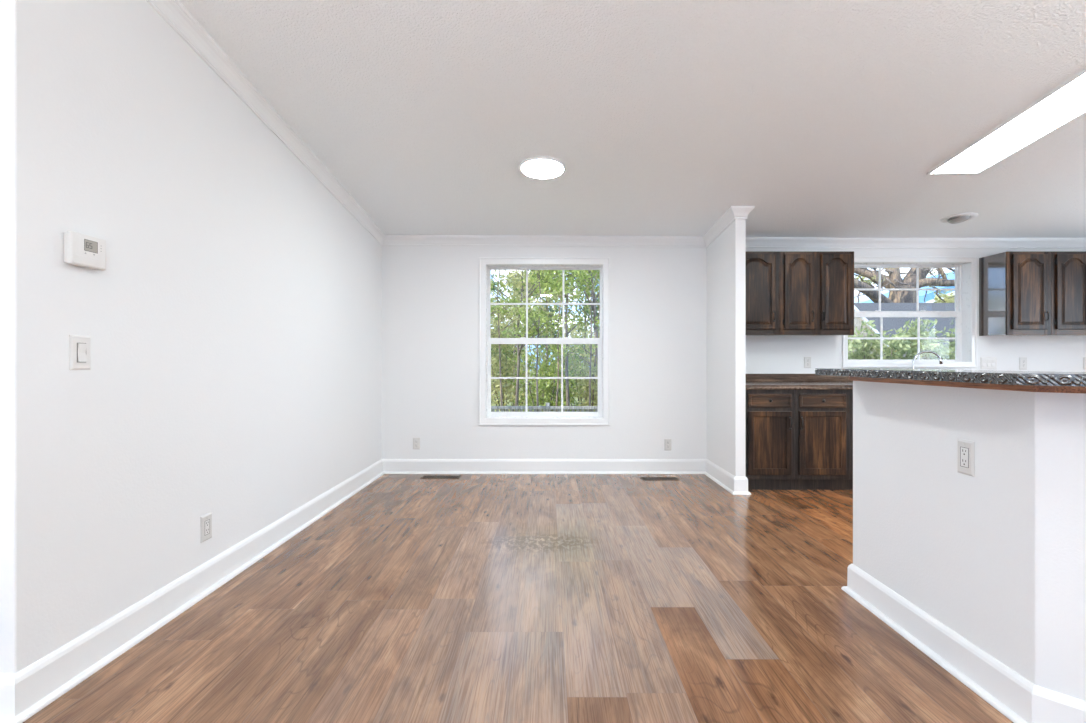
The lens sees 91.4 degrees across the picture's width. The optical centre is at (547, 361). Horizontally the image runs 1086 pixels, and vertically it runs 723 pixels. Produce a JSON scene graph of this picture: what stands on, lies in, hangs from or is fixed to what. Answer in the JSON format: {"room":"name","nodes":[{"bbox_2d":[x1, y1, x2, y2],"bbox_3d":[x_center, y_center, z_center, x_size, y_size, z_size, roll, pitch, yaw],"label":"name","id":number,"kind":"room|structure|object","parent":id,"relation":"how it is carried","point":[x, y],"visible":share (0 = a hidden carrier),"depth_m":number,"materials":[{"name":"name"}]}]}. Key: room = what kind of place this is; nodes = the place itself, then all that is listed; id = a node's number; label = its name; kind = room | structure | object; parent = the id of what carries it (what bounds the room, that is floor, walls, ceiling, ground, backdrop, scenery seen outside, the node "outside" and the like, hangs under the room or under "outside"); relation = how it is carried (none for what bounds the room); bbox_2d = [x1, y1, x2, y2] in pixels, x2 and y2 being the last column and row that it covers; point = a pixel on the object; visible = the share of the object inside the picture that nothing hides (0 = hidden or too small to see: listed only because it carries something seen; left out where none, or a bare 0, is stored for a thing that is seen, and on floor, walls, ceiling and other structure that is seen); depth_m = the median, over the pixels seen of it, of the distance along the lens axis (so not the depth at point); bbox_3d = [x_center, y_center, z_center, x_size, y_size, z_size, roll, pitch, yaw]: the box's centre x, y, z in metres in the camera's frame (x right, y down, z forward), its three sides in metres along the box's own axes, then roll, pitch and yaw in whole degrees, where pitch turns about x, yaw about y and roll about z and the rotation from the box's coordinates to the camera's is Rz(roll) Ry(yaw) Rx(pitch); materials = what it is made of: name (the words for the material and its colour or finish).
{"room":"empty dining room","nodes":[
{"label":"empty dining room","id":0,"kind":"room"},
{"bbox_2d":[0,0,49,673],"bbox_3d":[-3.348,-0.283,1.745,3.305,2.846,0.120,0,0,0],"label":"wall","id":1,"kind":"structure","parent":0,"point":[24,24],"depth_m":1.72,"materials":[{"name":"white paint"}]},
{"bbox_2d":[0,674,14,722],"bbox_3d":[-3.329,1.067,1.667,3.341,0.147,0.036,0,0,0],"label":"baseboard","id":2,"kind":"structure","parent":1,"relation":"attached to","point":[7,681],"depth_m":1.67,"materials":[{"name":"white paint"}]},
{"bbox_2d":[50,0,381,652],"bbox_3d":[-1.755,-0.276,3.688,0.120,2.833,3.765,0,0,0],"label":"wall","id":3,"kind":"structure","parent":0,"point":[233,318],"depth_m":2.42,"materials":[{"name":"white paint"}]},
{"bbox_2d":[69,335,90,369],"bbox_3d":[-1.688,-0.032,1.918,0.014,0.125,0.086,0,0,0],"label":"light switch","id":4,"kind":"object","parent":3,"relation":"attached to","point":[79,345],"visible":1,"depth_m":1.91,"materials":[{"name":"white plastic"}]},
{"bbox_2d":[64,231,105,270],"bbox_3d":[-1.679,-0.400,1.925,0.033,0.116,0.150,0,0,0],"label":"thermostat","id":5,"kind":"object","parent":3,"relation":"attached to","point":[83,250],"visible":1,"depth_m":1.90,"materials":[{"name":"white plastic"}]},
{"bbox_2d":[15,459,383,722],"bbox_3d":[-1.677,1.067,3.525,0.036,0.147,3.751,0,0,0],"label":"baseboard","id":6,"kind":"structure","parent":3,"relation":"attached to","point":[42,682],"depth_m":2.25,"materials":[{"name":"white paint"}]},
{"bbox_2d":[200,512,211,542],"bbox_3d":[-1.691,0.822,2.627,0.008,0.128,0.084,0,0,0],"label":"wall outlet","id":7,"kind":"object","parent":3,"relation":"attached to","point":[206,520],"visible":1,"depth_m":2.62,"materials":[{"name":"white plastic"}]},
{"bbox_2d":[205,520,209,534],"bbox_3d":[-1.690,0.822,2.627,0.003,0.068,0.035,0,0,0],"label":"receptacle","id":8,"kind":"object","parent":7,"relation":"attached to","point":[207,522],"depth_m":2.63,"materials":[{"name":"grey plastic"}]},
{"bbox_2d":[146,0,384,244],"bbox_3d":[-1.667,-1.430,3.514,0.057,0.499,3.772,0,0,0],"label":"crown molding","id":9,"kind":"structure","parent":3,"relation":"attached to","point":[173,12],"depth_m":2.97,"materials":[{"name":"white paint"}]},
{"bbox_2d":[23,474,1012,722],"bbox_3d":[0.577,1.200,0.875,11.714,0.120,9.250,0,0,0],"label":"floor","id":10,"kind":"structure","parent":0,"point":[470,598],"depth_m":2.32,"materials":[{"name":"wood"}]},
{"bbox_2d":[420,475,460,478],"bbox_3d":[-1.055,1.138,5.220,0.380,0.004,0.130,0,0,0],"label":"floor vent","id":11,"kind":"object","parent":10,"relation":"in","point":[423,476],"visible":1,"depth_m":5.21,"materials":[{"name":"brown metal"}]},
{"bbox_2d":[423,476,458,477],"bbox_3d":[-1.055,1.138,5.220,0.352,0.003,0.102,0,0,0],"label":"grille","id":12,"kind":"object","parent":11,"relation":"attached to","point":[423,476],"depth_m":5.22,"materials":[{"name":"brown metal"}]},
{"bbox_2d":[640,477,678,479],"bbox_3d":[1.085,1.138,5.145,0.360,0.004,0.120,0,0,0],"label":"floor vent","id":13,"kind":"object","parent":10,"relation":"in","point":[642,478],"visible":1,"depth_m":5.15,"materials":[{"name":"brown metal"}]},
{"bbox_2d":[643,478,676,479],"bbox_3d":[1.085,1.138,5.145,0.332,0.003,0.092,0,0,0],"label":"grille","id":14,"kind":"object","parent":13,"relation":"attached to","point":[643,478],"depth_m":5.13,"materials":[{"name":"brown metal"}]},
{"bbox_2d":[746,390,794,489],"bbox_3d":[1.935,0.690,4.998,0.458,0.900,0.802,0,0,0],"label":"base cabinet","id":15,"kind":"object","parent":10,"relation":"on","point":[770,414],"visible":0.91,"depth_m":4.64,"materials":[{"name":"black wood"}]},
{"bbox_2d":[792,390,849,489],"bbox_3d":[2.408,0.690,4.998,0.484,0.900,0.802,0,0,0],"label":"base cabinet","id":16,"kind":"object","parent":10,"relation":"on","point":[822,417],"visible":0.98,"depth_m":4.64,"materials":[{"name":"black wood"}]},
{"bbox_2d":[846,390,852,489],"bbox_3d":[2.875,0.690,4.998,0.449,0.900,0.802,0,0,0],"label":"base cabinet","id":17,"kind":"object","parent":10,"relation":"on","point":[849,482],"visible":0.03,"depth_m":4.65,"materials":[{"name":"black wood"}]},
{"bbox_3d":[3.650,0.690,4.998,1.099,0.900,0.802,0,0,0],"label":"base cabinet","id":18,"kind":"object","parent":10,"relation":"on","visible":0},
{"bbox_2d":[746,374,852,389],"bbox_3d":[2.953,0.184,4.998,2.495,0.120,0.802,0,0,0],"label":"countertop","id":19,"kind":"structure","parent":18,"relation":"on","point":[753,381],"depth_m":5.15,"materials":[{"name":"brown laminate"}]},
{"bbox_2d":[912,350,942,368],"bbox_3d":[3.757,0.047,5.255,0.307,0.313,0.056,0,0,7],"label":"kitchen faucet","id":20,"kind":"object","parent":19,"relation":"on","point":[927,351],"visible":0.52,"depth_m":5.25,"materials":[{"name":"silver metal"}]},
{"bbox_2d":[179,0,1085,237],"bbox_3d":[0.600,-1.556,0.900,11.500,0.649,9.300,0,0,0],"label":"ceiling","id":21,"kind":"structure","parent":0,"point":[826,118],"depth_m":3.05,"materials":[{"name":"white paint"}]},
{"bbox_2d":[520,156,564,178],"bbox_3d":[-0.040,-1.400,3.840,0.332,0.050,0.331,0,0,-7],"label":"ceiling light","id":22,"kind":"object","parent":21,"relation":"attached to","point":[539,167],"visible":1,"depth_m":3.80,"materials":[{"name":"white paint"}]},
{"bbox_2d":[941,212,977,223],"bbox_3d":[3.700,-1.276,4.770,0.269,0.059,0.269,0,0,-4],"label":"recessed light","id":23,"kind":"object","parent":21,"relation":"in","point":[963,217],"visible":1,"depth_m":4.72,"materials":[{"name":"white paint"}]},
{"bbox_2d":[927,69,1085,174],"bbox_3d":[2.860,-1.463,2.595,0.360,0.224,2.484,0,0,3],"label":"fluorescent light","id":24,"kind":"object","parent":21,"relation":"attached to","point":[1066,102],"visible":1,"depth_m":3.21,"materials":[{"name":"white paint"}]},
{"bbox_2d":[707,219,745,476],"bbox_3d":[1.660,-0.105,4.985,0.086,2.490,0.830,0,0,0],"label":"wall partition","id":25,"kind":"structure","parent":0,"point":[726,255],"depth_m":4.77,"materials":[{"name":"white paint"}]},
{"bbox_2d":[704,459,750,494],"bbox_3d":[1.660,1.067,4.967,0.158,0.147,0.866,0,0,0],"label":"baseboard","id":26,"kind":"structure","parent":25,"relation":"attached to","point":[732,484],"depth_m":4.72,"materials":[{"name":"white paint"}]},
{"bbox_2d":[703,206,754,246],"bbox_3d":[1.660,-1.243,4.957,0.200,0.162,0.887,0,0,0],"label":"crown molding","id":27,"kind":"structure","parent":25,"relation":"attached to","point":[734,212],"depth_m":4.72,"materials":[{"name":"white paint"}]},
{"bbox_2d":[382,246,1085,458],"bbox_3d":[2.252,-0.082,5.485,7.895,2.444,0.170,0,0,0],"label":"wall","id":28,"kind":"structure","parent":0,"point":[430,294],"depth_m":5.40,"materials":[{"name":"white paint"}]},
{"bbox_2d":[413,438,419,448],"bbox_3d":[-1.340,0.835,5.396,0.072,0.118,0.008,0,0,0],"label":"wall outlet","id":29,"kind":"object","parent":28,"relation":"attached to","point":[416,441],"visible":1,"depth_m":5.39,"materials":[{"name":"white plastic"}]},
{"bbox_2d":[382,459,705,473],"bbox_3d":[-0.039,1.067,5.382,3.312,0.147,0.036,0,0,0],"label":"baseboard","id":30,"kind":"structure","parent":28,"relation":"attached to","point":[390,466],"depth_m":5.38,"materials":[{"name":"white paint"}]},
{"bbox_2d":[382,235,705,246],"bbox_3d":[-0.039,-1.221,5.372,3.312,0.115,0.057,0,0,0],"label":"crown molding","id":31,"kind":"structure","parent":28,"relation":"attached to","point":[389,240],"depth_m":5.37,"materials":[{"name":"white paint"}]},
{"bbox_2d":[479,257,609,424],"bbox_3d":[-0.035,-0.204,5.475,1.333,1.706,0.190,0,0,0],"label":"window","id":32,"kind":"structure","parent":28,"relation":"in","point":[486,417],"depth_m":5.39,"materials":[{"name":"white paint"}]},
{"bbox_2d":[664,439,671,449],"bbox_3d":[1.222,0.846,5.396,0.072,0.118,0.008,0,0,0],"label":"wall outlet","id":33,"kind":"object","parent":28,"relation":"attached to","point":[667,442],"visible":1,"depth_m":5.39,"materials":[{"name":"white plastic"}]},
{"bbox_2d":[746,251,778,335],"bbox_3d":[1.959,-0.653,5.210,0.505,0.800,0.381,0,0,0],"label":"upper cabinet","id":34,"kind":"object","parent":28,"relation":"attached to","point":[762,267],"visible":0.61,"depth_m":5.05,"materials":[{"name":"brown wood"}]},
{"bbox_2d":[746,374,852,381],"bbox_3d":[2.953,0.164,5.389,2.495,0.080,0.019,0,0,0],"label":"backsplash","id":35,"kind":"structure","parent":28,"relation":"attached to","point":[754,374],"depth_m":5.38,"materials":[{"name":"brown laminate"}]},
{"bbox_2d":[804,357,810,367],"bbox_3d":[2.644,0.010,5.396,0.072,0.112,0.008,0,0,0],"label":"wall outlet","id":36,"kind":"object","parent":28,"relation":"attached to","point":[807,360],"visible":1,"depth_m":5.39,"materials":[{"name":"white plastic"}]},
{"bbox_2d":[770,251,853,335],"bbox_3d":[2.571,-0.653,5.210,0.717,0.800,0.381,0,0,0],"label":"upper cabinet","id":37,"kind":"object","parent":28,"relation":"attached to","point":[816,288],"visible":0.98,"depth_m":5.05,"materials":[{"name":"brown wood"}]},
{"bbox_2d":[842,257,977,367],"bbox_3d":[3.679,-0.502,5.475,1.369,1.128,0.190,0,0,0],"label":"window","id":38,"kind":"structure","parent":28,"relation":"in","point":[965,313],"depth_m":5.48,"materials":[{"name":"white paint"}]},
{"bbox_2d":[746,237,1085,248],"bbox_3d":[3.951,-1.205,5.372,4.497,0.111,0.057,0,0,0],"label":"crown molding","id":39,"kind":"structure","parent":28,"relation":"attached to","point":[751,242],"depth_m":5.38,"materials":[{"name":"white paint"}]},
{"bbox_2d":[980,357,996,368],"bbox_3d":[4.487,0.018,5.393,0.165,0.125,0.014,0,0,0],"label":"light switch","id":40,"kind":"object","parent":28,"relation":"attached to","point":[985,362],"visible":1,"depth_m":5.39,"materials":[{"name":"white plastic"}]},
{"bbox_2d":[979,251,1050,335],"bbox_3d":[4.603,-0.653,5.210,0.423,0.800,0.381,0,0,0],"label":"upper cabinet","id":41,"kind":"object","parent":28,"relation":"attached to","point":[1015,286],"visible":1,"depth_m":5.07,"materials":[{"name":"brown wood"}]},
{"bbox_2d":[1019,357,1026,369],"bbox_3d":[4.840,0.020,5.396,0.078,0.124,0.008,0,0,0],"label":"wall outlet","id":42,"kind":"object","parent":28,"relation":"attached to","point":[1022,360],"visible":1,"depth_m":5.39,"materials":[{"name":"white plastic"}]},
{"bbox_2d":[1031,251,1085,335],"bbox_3d":[5.188,-0.653,5.210,0.744,0.800,0.381,0,0,0],"label":"upper cabinet","id":43,"kind":"object","parent":28,"relation":"attached to","point":[1068,268],"visible":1,"depth_m":5.05,"materials":[{"name":"brown wood"}]},
{"bbox_2d":[1083,357,1085,369],"bbox_3d":[5.490,0.020,5.396,0.078,0.124,0.008,0,0,0],"label":"wall outlet","id":44,"kind":"object","parent":28,"relation":"attached to","point":[1084,358],"visible":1,"depth_m":5.39,"materials":[{"name":"white plastic"}]},
{"bbox_2d":[853,381,1085,700],"bbox_3d":[2.372,0.604,1.540,2.614,1.072,1.032,0,0,32],"label":"wall","id":45,"kind":"structure","parent":0,"point":[996,556],"depth_m":1.82,"materials":[{"name":"white paint"}]},
{"bbox_2d":[815,368,1085,386],"bbox_3d":[2.564,0.051,1.845,2.471,0.033,1.612,0,0,0],"label":"countertop","id":46,"kind":"structure","parent":45,"relation":"on","point":[1039,378],"depth_m":1.71,"materials":[{"name":"speckled grey and black granite"},{"name":"brown wood edge trim"}]},
{"bbox_2d":[841,564,1085,722],"bbox_3d":[2.318,1.070,1.529,2.685,0.140,1.046,0,0,35],"label":"baseboard","id":47,"kind":"structure","parent":45,"relation":"attached to","point":[1017,698],"depth_m":1.88,"materials":[{"name":"white paint"}]},
{"bbox_2d":[957,439,974,476],"bbox_3d":[1.502,0.345,1.909,0.008,0.124,0.076,0,0,0],"label":"wall outlet","id":48,"kind":"object","parent":45,"relation":"attached to","point":[965,448],"visible":1,"depth_m":1.90,"materials":[{"name":"white plastic"}]},
{"bbox_2d":[960,447,968,467],"bbox_3d":[1.501,0.345,1.909,0.002,0.071,0.038,0,0,0],"label":"receptacle","id":49,"kind":"object","parent":48,"relation":"attached to","point":[964,451],"depth_m":1.91,"materials":[{"name":"grey plastic"}]},
{"bbox_2d":[849,377,1085,393],"bbox_3d":[2.334,0.081,1.528,2.638,0.026,1.009,0,0,35],"label":"wood strip","id":50,"kind":"object","parent":45,"relation":"attached to","point":[1027,388],"visible":0.69,"depth_m":1.81,"materials":[{"name":"brown wood"}]},
{"label":"outside","id":51,"kind":"structure","parent":0,"visible":0},
{"bbox_2d":[491,371,594,411],"bbox_3d":[10.000,2.190,62.810,140.000,0.300,114.380,0,0,0],"label":"ground","id":52,"kind":"structure","parent":51,"point":[576,398],"depth_m":27.72,"materials":[{"name":"green plant"}]},
{"bbox_2d":[491,356,499,404],"bbox_3d":[-3.055,0.882,17.575,2.907,2.444,2.096,0,0,0],"label":"shrub","id":53,"kind":"object","parent":52,"relation":"on","point":[492,361],"visible":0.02,"depth_m":17.43,"materials":[{"name":"green plant"}]},
{"bbox_2d":[490,317,508,403],"bbox_3d":[-3.518,-0.169,23.329,4.112,4.438,2.618,0,0,0],"label":"shrub","id":54,"kind":"object","parent":52,"relation":"on","point":[491,317],"visible":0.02,"depth_m":23.65,"materials":[{"name":"green plant"}]},
{"bbox_2d":[490,294,525,317],"bbox_3d":[-1.790,-0.709,15.420,2.454,5.503,2.232,0,0,-26],"label":"tree","id":55,"kind":"object","parent":52,"relation":"on","point":[516,300],"visible":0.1,"depth_m":15.43,"materials":[{"name":"green plant"}]},
{"bbox_2d":[490,270,533,405],"bbox_3d":[-1.529,-0.710,15.716,2.413,5.502,1.821,0,0,36],"label":"tree","id":56,"kind":"object","parent":52,"relation":"on","point":[509,275],"visible":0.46,"depth_m":15.60,"materials":[{"name":"green plant"}]},
{"bbox_2d":[491,327,535,384],"bbox_3d":[-4.972,-0.587,41.938,8.098,5.462,3.520,0,0,0],"label":"thicket","id":57,"kind":"object","parent":52,"relation":"on","point":[511,351],"visible":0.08,"depth_m":41.41,"materials":[{"name":"green plant"}]},
{"bbox_2d":[490,270,545,354],"bbox_3d":[-2.671,-1.256,18.867,5.223,6.596,5.144,0,0,-34],"label":"tree","id":58,"kind":"object","parent":52,"relation":"on","point":[519,296],"visible":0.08,"depth_m":19.03,"materials":[{"name":"green plant"}]},
{"bbox_2d":[490,330,556,411],"bbox_3d":[-1.575,0.375,20.663,3.338,3.468,2.724,0,0,19],"label":"shrub","id":59,"kind":"object","parent":52,"relation":"on","point":[506,390],"visible":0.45,"depth_m":20.45,"materials":[{"name":"green plant"}]},
{"bbox_2d":[490,271,567,395],"bbox_3d":[-1.121,-2.679,27.254,5.097,9.441,7.133,0,0,27],"label":"tree","id":60,"kind":"object","parent":52,"relation":"on","point":[495,283],"visible":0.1,"depth_m":26.92,"materials":[{"name":"green plant"}]},
{"bbox_2d":[501,270,566,411],"bbox_3d":[-0.252,-1.042,15.137,1.497,6.163,2.639,0,0,31],"label":"tree","id":61,"kind":"object","parent":52,"relation":"on","point":[539,276],"visible":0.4,"depth_m":15.14,"materials":[{"name":"green plant"}]},
{"bbox_2d":[490,270,588,405],"bbox_3d":[-1.120,-0.975,16.902,5.031,6.030,4.683,0,0,0],"label":"tree","id":62,"kind":"object","parent":52,"relation":"on","point":[542,321],"visible":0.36,"depth_m":16.02,"materials":[{"name":"green plant"}]},
{"bbox_2d":[491,403,597,411],"bbox_3d":[-0.010,1.570,14.060,14.080,0.940,0.180,0,0,0],"label":"picket fence","id":63,"kind":"object","parent":52,"relation":"on","point":[547,408],"visible":0.05,"depth_m":13.97,"materials":[{"name":"white wood"}]},
{"bbox_2d":[491,270,598,401],"bbox_3d":[0.020,-2.145,22.892,4.048,8.371,6.065,0,0,-24],"label":"tree","id":64,"kind":"object","parent":52,"relation":"on","point":[518,285],"visible":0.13,"depth_m":23.53,"materials":[{"name":"green plant"}]},
{"bbox_2d":[507,345,587,411],"bbox_3d":[0.032,0.709,19.149,2.392,2.693,3.168,0,0,27],"label":"shrub","id":65,"kind":"object","parent":52,"relation":"on","point":[550,391],"visible":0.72,"depth_m":18.95,"materials":[{"name":"green plant"}]},
{"bbox_2d":[511,270,592,411],"bbox_3d":[0.306,-0.925,15.628,2.640,5.930,2.445,0,0,-37],"label":"tree","id":66,"kind":"object","parent":52,"relation":"on","point":[516,293],"visible":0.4,"depth_m":15.78,"materials":[{"name":"green plant"}]},
{"bbox_2d":[519,270,599,411],"bbox_3d":[0.480,-1.364,17.360,3.680,6.810,3.338,0,0,0],"label":"tree","id":67,"kind":"object","parent":52,"relation":"on","point":[598,272],"visible":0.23,"depth_m":17.19,"materials":[{"name":"green plant"}]},
{"bbox_2d":[525,270,599,364],"bbox_3d":[1.066,-2.707,15.907,5.186,9.507,4.893,0,0,0],"label":"tree","id":68,"kind":"object","parent":52,"relation":"on","point":[560,273],"visible":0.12,"depth_m":15.00,"materials":[{"name":"green plant"}]},
{"bbox_2d":[528,321,599,384],"bbox_3d":[2.718,-0.823,41.977,8.624,5.903,3.426,0,0,0],"label":"thicket","id":69,"kind":"object","parent":52,"relation":"on","point":[568,326],"visible":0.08,"depth_m":41.35,"materials":[{"name":"green plant"}]},
{"bbox_2d":[528,270,599,399],"bbox_3d":[2.105,-2.720,27.820,6.813,9.523,6.504,0,0,0],"label":"tree","id":70,"kind":"object","parent":52,"relation":"on","point":[598,300],"visible":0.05,"depth_m":26.59,"materials":[{"name":"green plant"}]},
{"bbox_2d":[544,320,599,405],"bbox_3d":[1.625,0.112,22.067,3.921,3.878,2.137,0,0,0],"label":"shrub","id":71,"kind":"object","parent":52,"relation":"on","point":[575,330],"visible":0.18,"depth_m":22.06,"materials":[{"name":"green plant"}]},
{"bbox_2d":[549,271,599,411],"bbox_3d":[1.030,-0.710,15.219,2.016,5.503,2.314,0,0,0],"label":"tree","id":72,"kind":"object","parent":52,"relation":"on","point":[561,288],"visible":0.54,"depth_m":15.09,"materials":[{"name":"green plant"}]},
{"bbox_2d":[567,271,599,405],"bbox_3d":[1.760,-0.709,18.260,2.555,5.503,2.191,0,0,42],"label":"tree","id":73,"kind":"object","parent":52,"relation":"on","point":[584,271],"visible":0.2,"depth_m":18.18,"materials":[{"name":"green plant"}]},
{"bbox_2d":[572,362,597,411],"bbox_3d":[2.438,1.033,18.410,3.163,2.043,2.557,0,0,-9],"label":"shrub","id":74,"kind":"object","parent":52,"relation":"on","point":[585,385],"visible":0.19,"depth_m":18.34,"materials":[{"name":"green plant"}]},
{"bbox_2d":[578,272,599,299],"bbox_3d":[2.763,-2.710,20.170,5.477,9.502,5.990,0,0,0],"label":"tree","id":75,"kind":"object","parent":52,"relation":"on","point":[593,272],"visible":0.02,"depth_m":21.01,"materials":[{"name":"green plant"}]},
{"bbox_2d":[855,274,873,290],"bbox_3d":[13.664,-1.230,26.519,4.800,6.543,3.443,0,0,0],"label":"tree","id":76,"kind":"object","parent":52,"relation":"on","point":[863,278],"visible":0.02,"depth_m":25.54,"materials":[{"name":"green plant"}]},
{"bbox_2d":[849,305,888,358],"bbox_3d":[5.860,0.330,11.170,2.100,3.420,1.260,0,0,0],"label":"garden shed","id":77,"kind":"object","parent":52,"relation":"on","point":[857,320],"visible":0.02,"depth_m":10.60,"materials":[{"name":"white"}]},
{"bbox_2d":[848,328,916,358],"bbox_3d":[4.917,0.763,8.604,1.845,2.596,1.264,0,0,0],"label":"shrub","id":78,"kind":"object","parent":52,"relation":"on","point":[897,351],"visible":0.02,"depth_m":8.50,"materials":[{"name":"green plant"}]},
{"bbox_2d":[848,319,942,358],"bbox_3d":[5.747,0.710,8.880,1.531,2.867,0.963,0,0,24],"label":"shrub","id":79,"kind":"object","parent":52,"relation":"on","point":[870,342],"visible":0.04,"depth_m":8.77,"materials":[{"name":"green plant"}]},
{"bbox_2d":[854,268,954,302],"bbox_3d":[11.165,-1.661,16.444,5.564,7.404,3.260,0,0,-2],"label":"oak tree","id":80,"kind":"object","parent":52,"relation":"on","point":[894,279],"visible":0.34,"depth_m":16.29,"materials":[{"name":"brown plant"}]},
{"bbox_2d":[854,303,954,358],"bbox_3d":[9.400,0.245,14.000,5.400,3.590,4.000,0,0,0],"label":"shed","id":81,"kind":"object","parent":52,"relation":"on","point":[889,323],"visible":0.03,"depth_m":13.10,"materials":[{"name":"grey"}]},
{"bbox_2d":[862,272,954,302],"bbox_3d":[26.655,-1.945,33.425,11.400,7.970,7.950,0,0,0],"label":"sky","id":82,"kind":"structure","parent":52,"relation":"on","point":[929,298],"depth_m":29.82,"materials":[{"name":"blue"}]},
{"bbox_2d":[902,333,954,358],"bbox_3d":[6.363,0.810,8.732,1.505,2.534,1.265,0,0,-11],"label":"shrub","id":83,"kind":"object","parent":52,"relation":"on","point":[933,346],"visible":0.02,"depth_m":8.37,"materials":[{"name":"green plant"}]},
{"bbox_2d":[928,321,954,358],"bbox_3d":[7.106,0.546,8.890,1.555,3.100,1.394,0,0,-4],"label":"shrub","id":84,"kind":"object","parent":52,"relation":"on","point":[949,345],"visible":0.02,"depth_m":8.84,"materials":[{"name":"green plant"}]},
{"bbox_2d":[933,290,954,302],"bbox_3d":[18.389,-0.614,25.122,3.105,5.310,2.268,0,0,-44],"label":"tree","id":85,"kind":"object","parent":52,"relation":"on","point":[937,299],"visible":0.05,"depth_m":23.93,"materials":[{"name":"green plant"}]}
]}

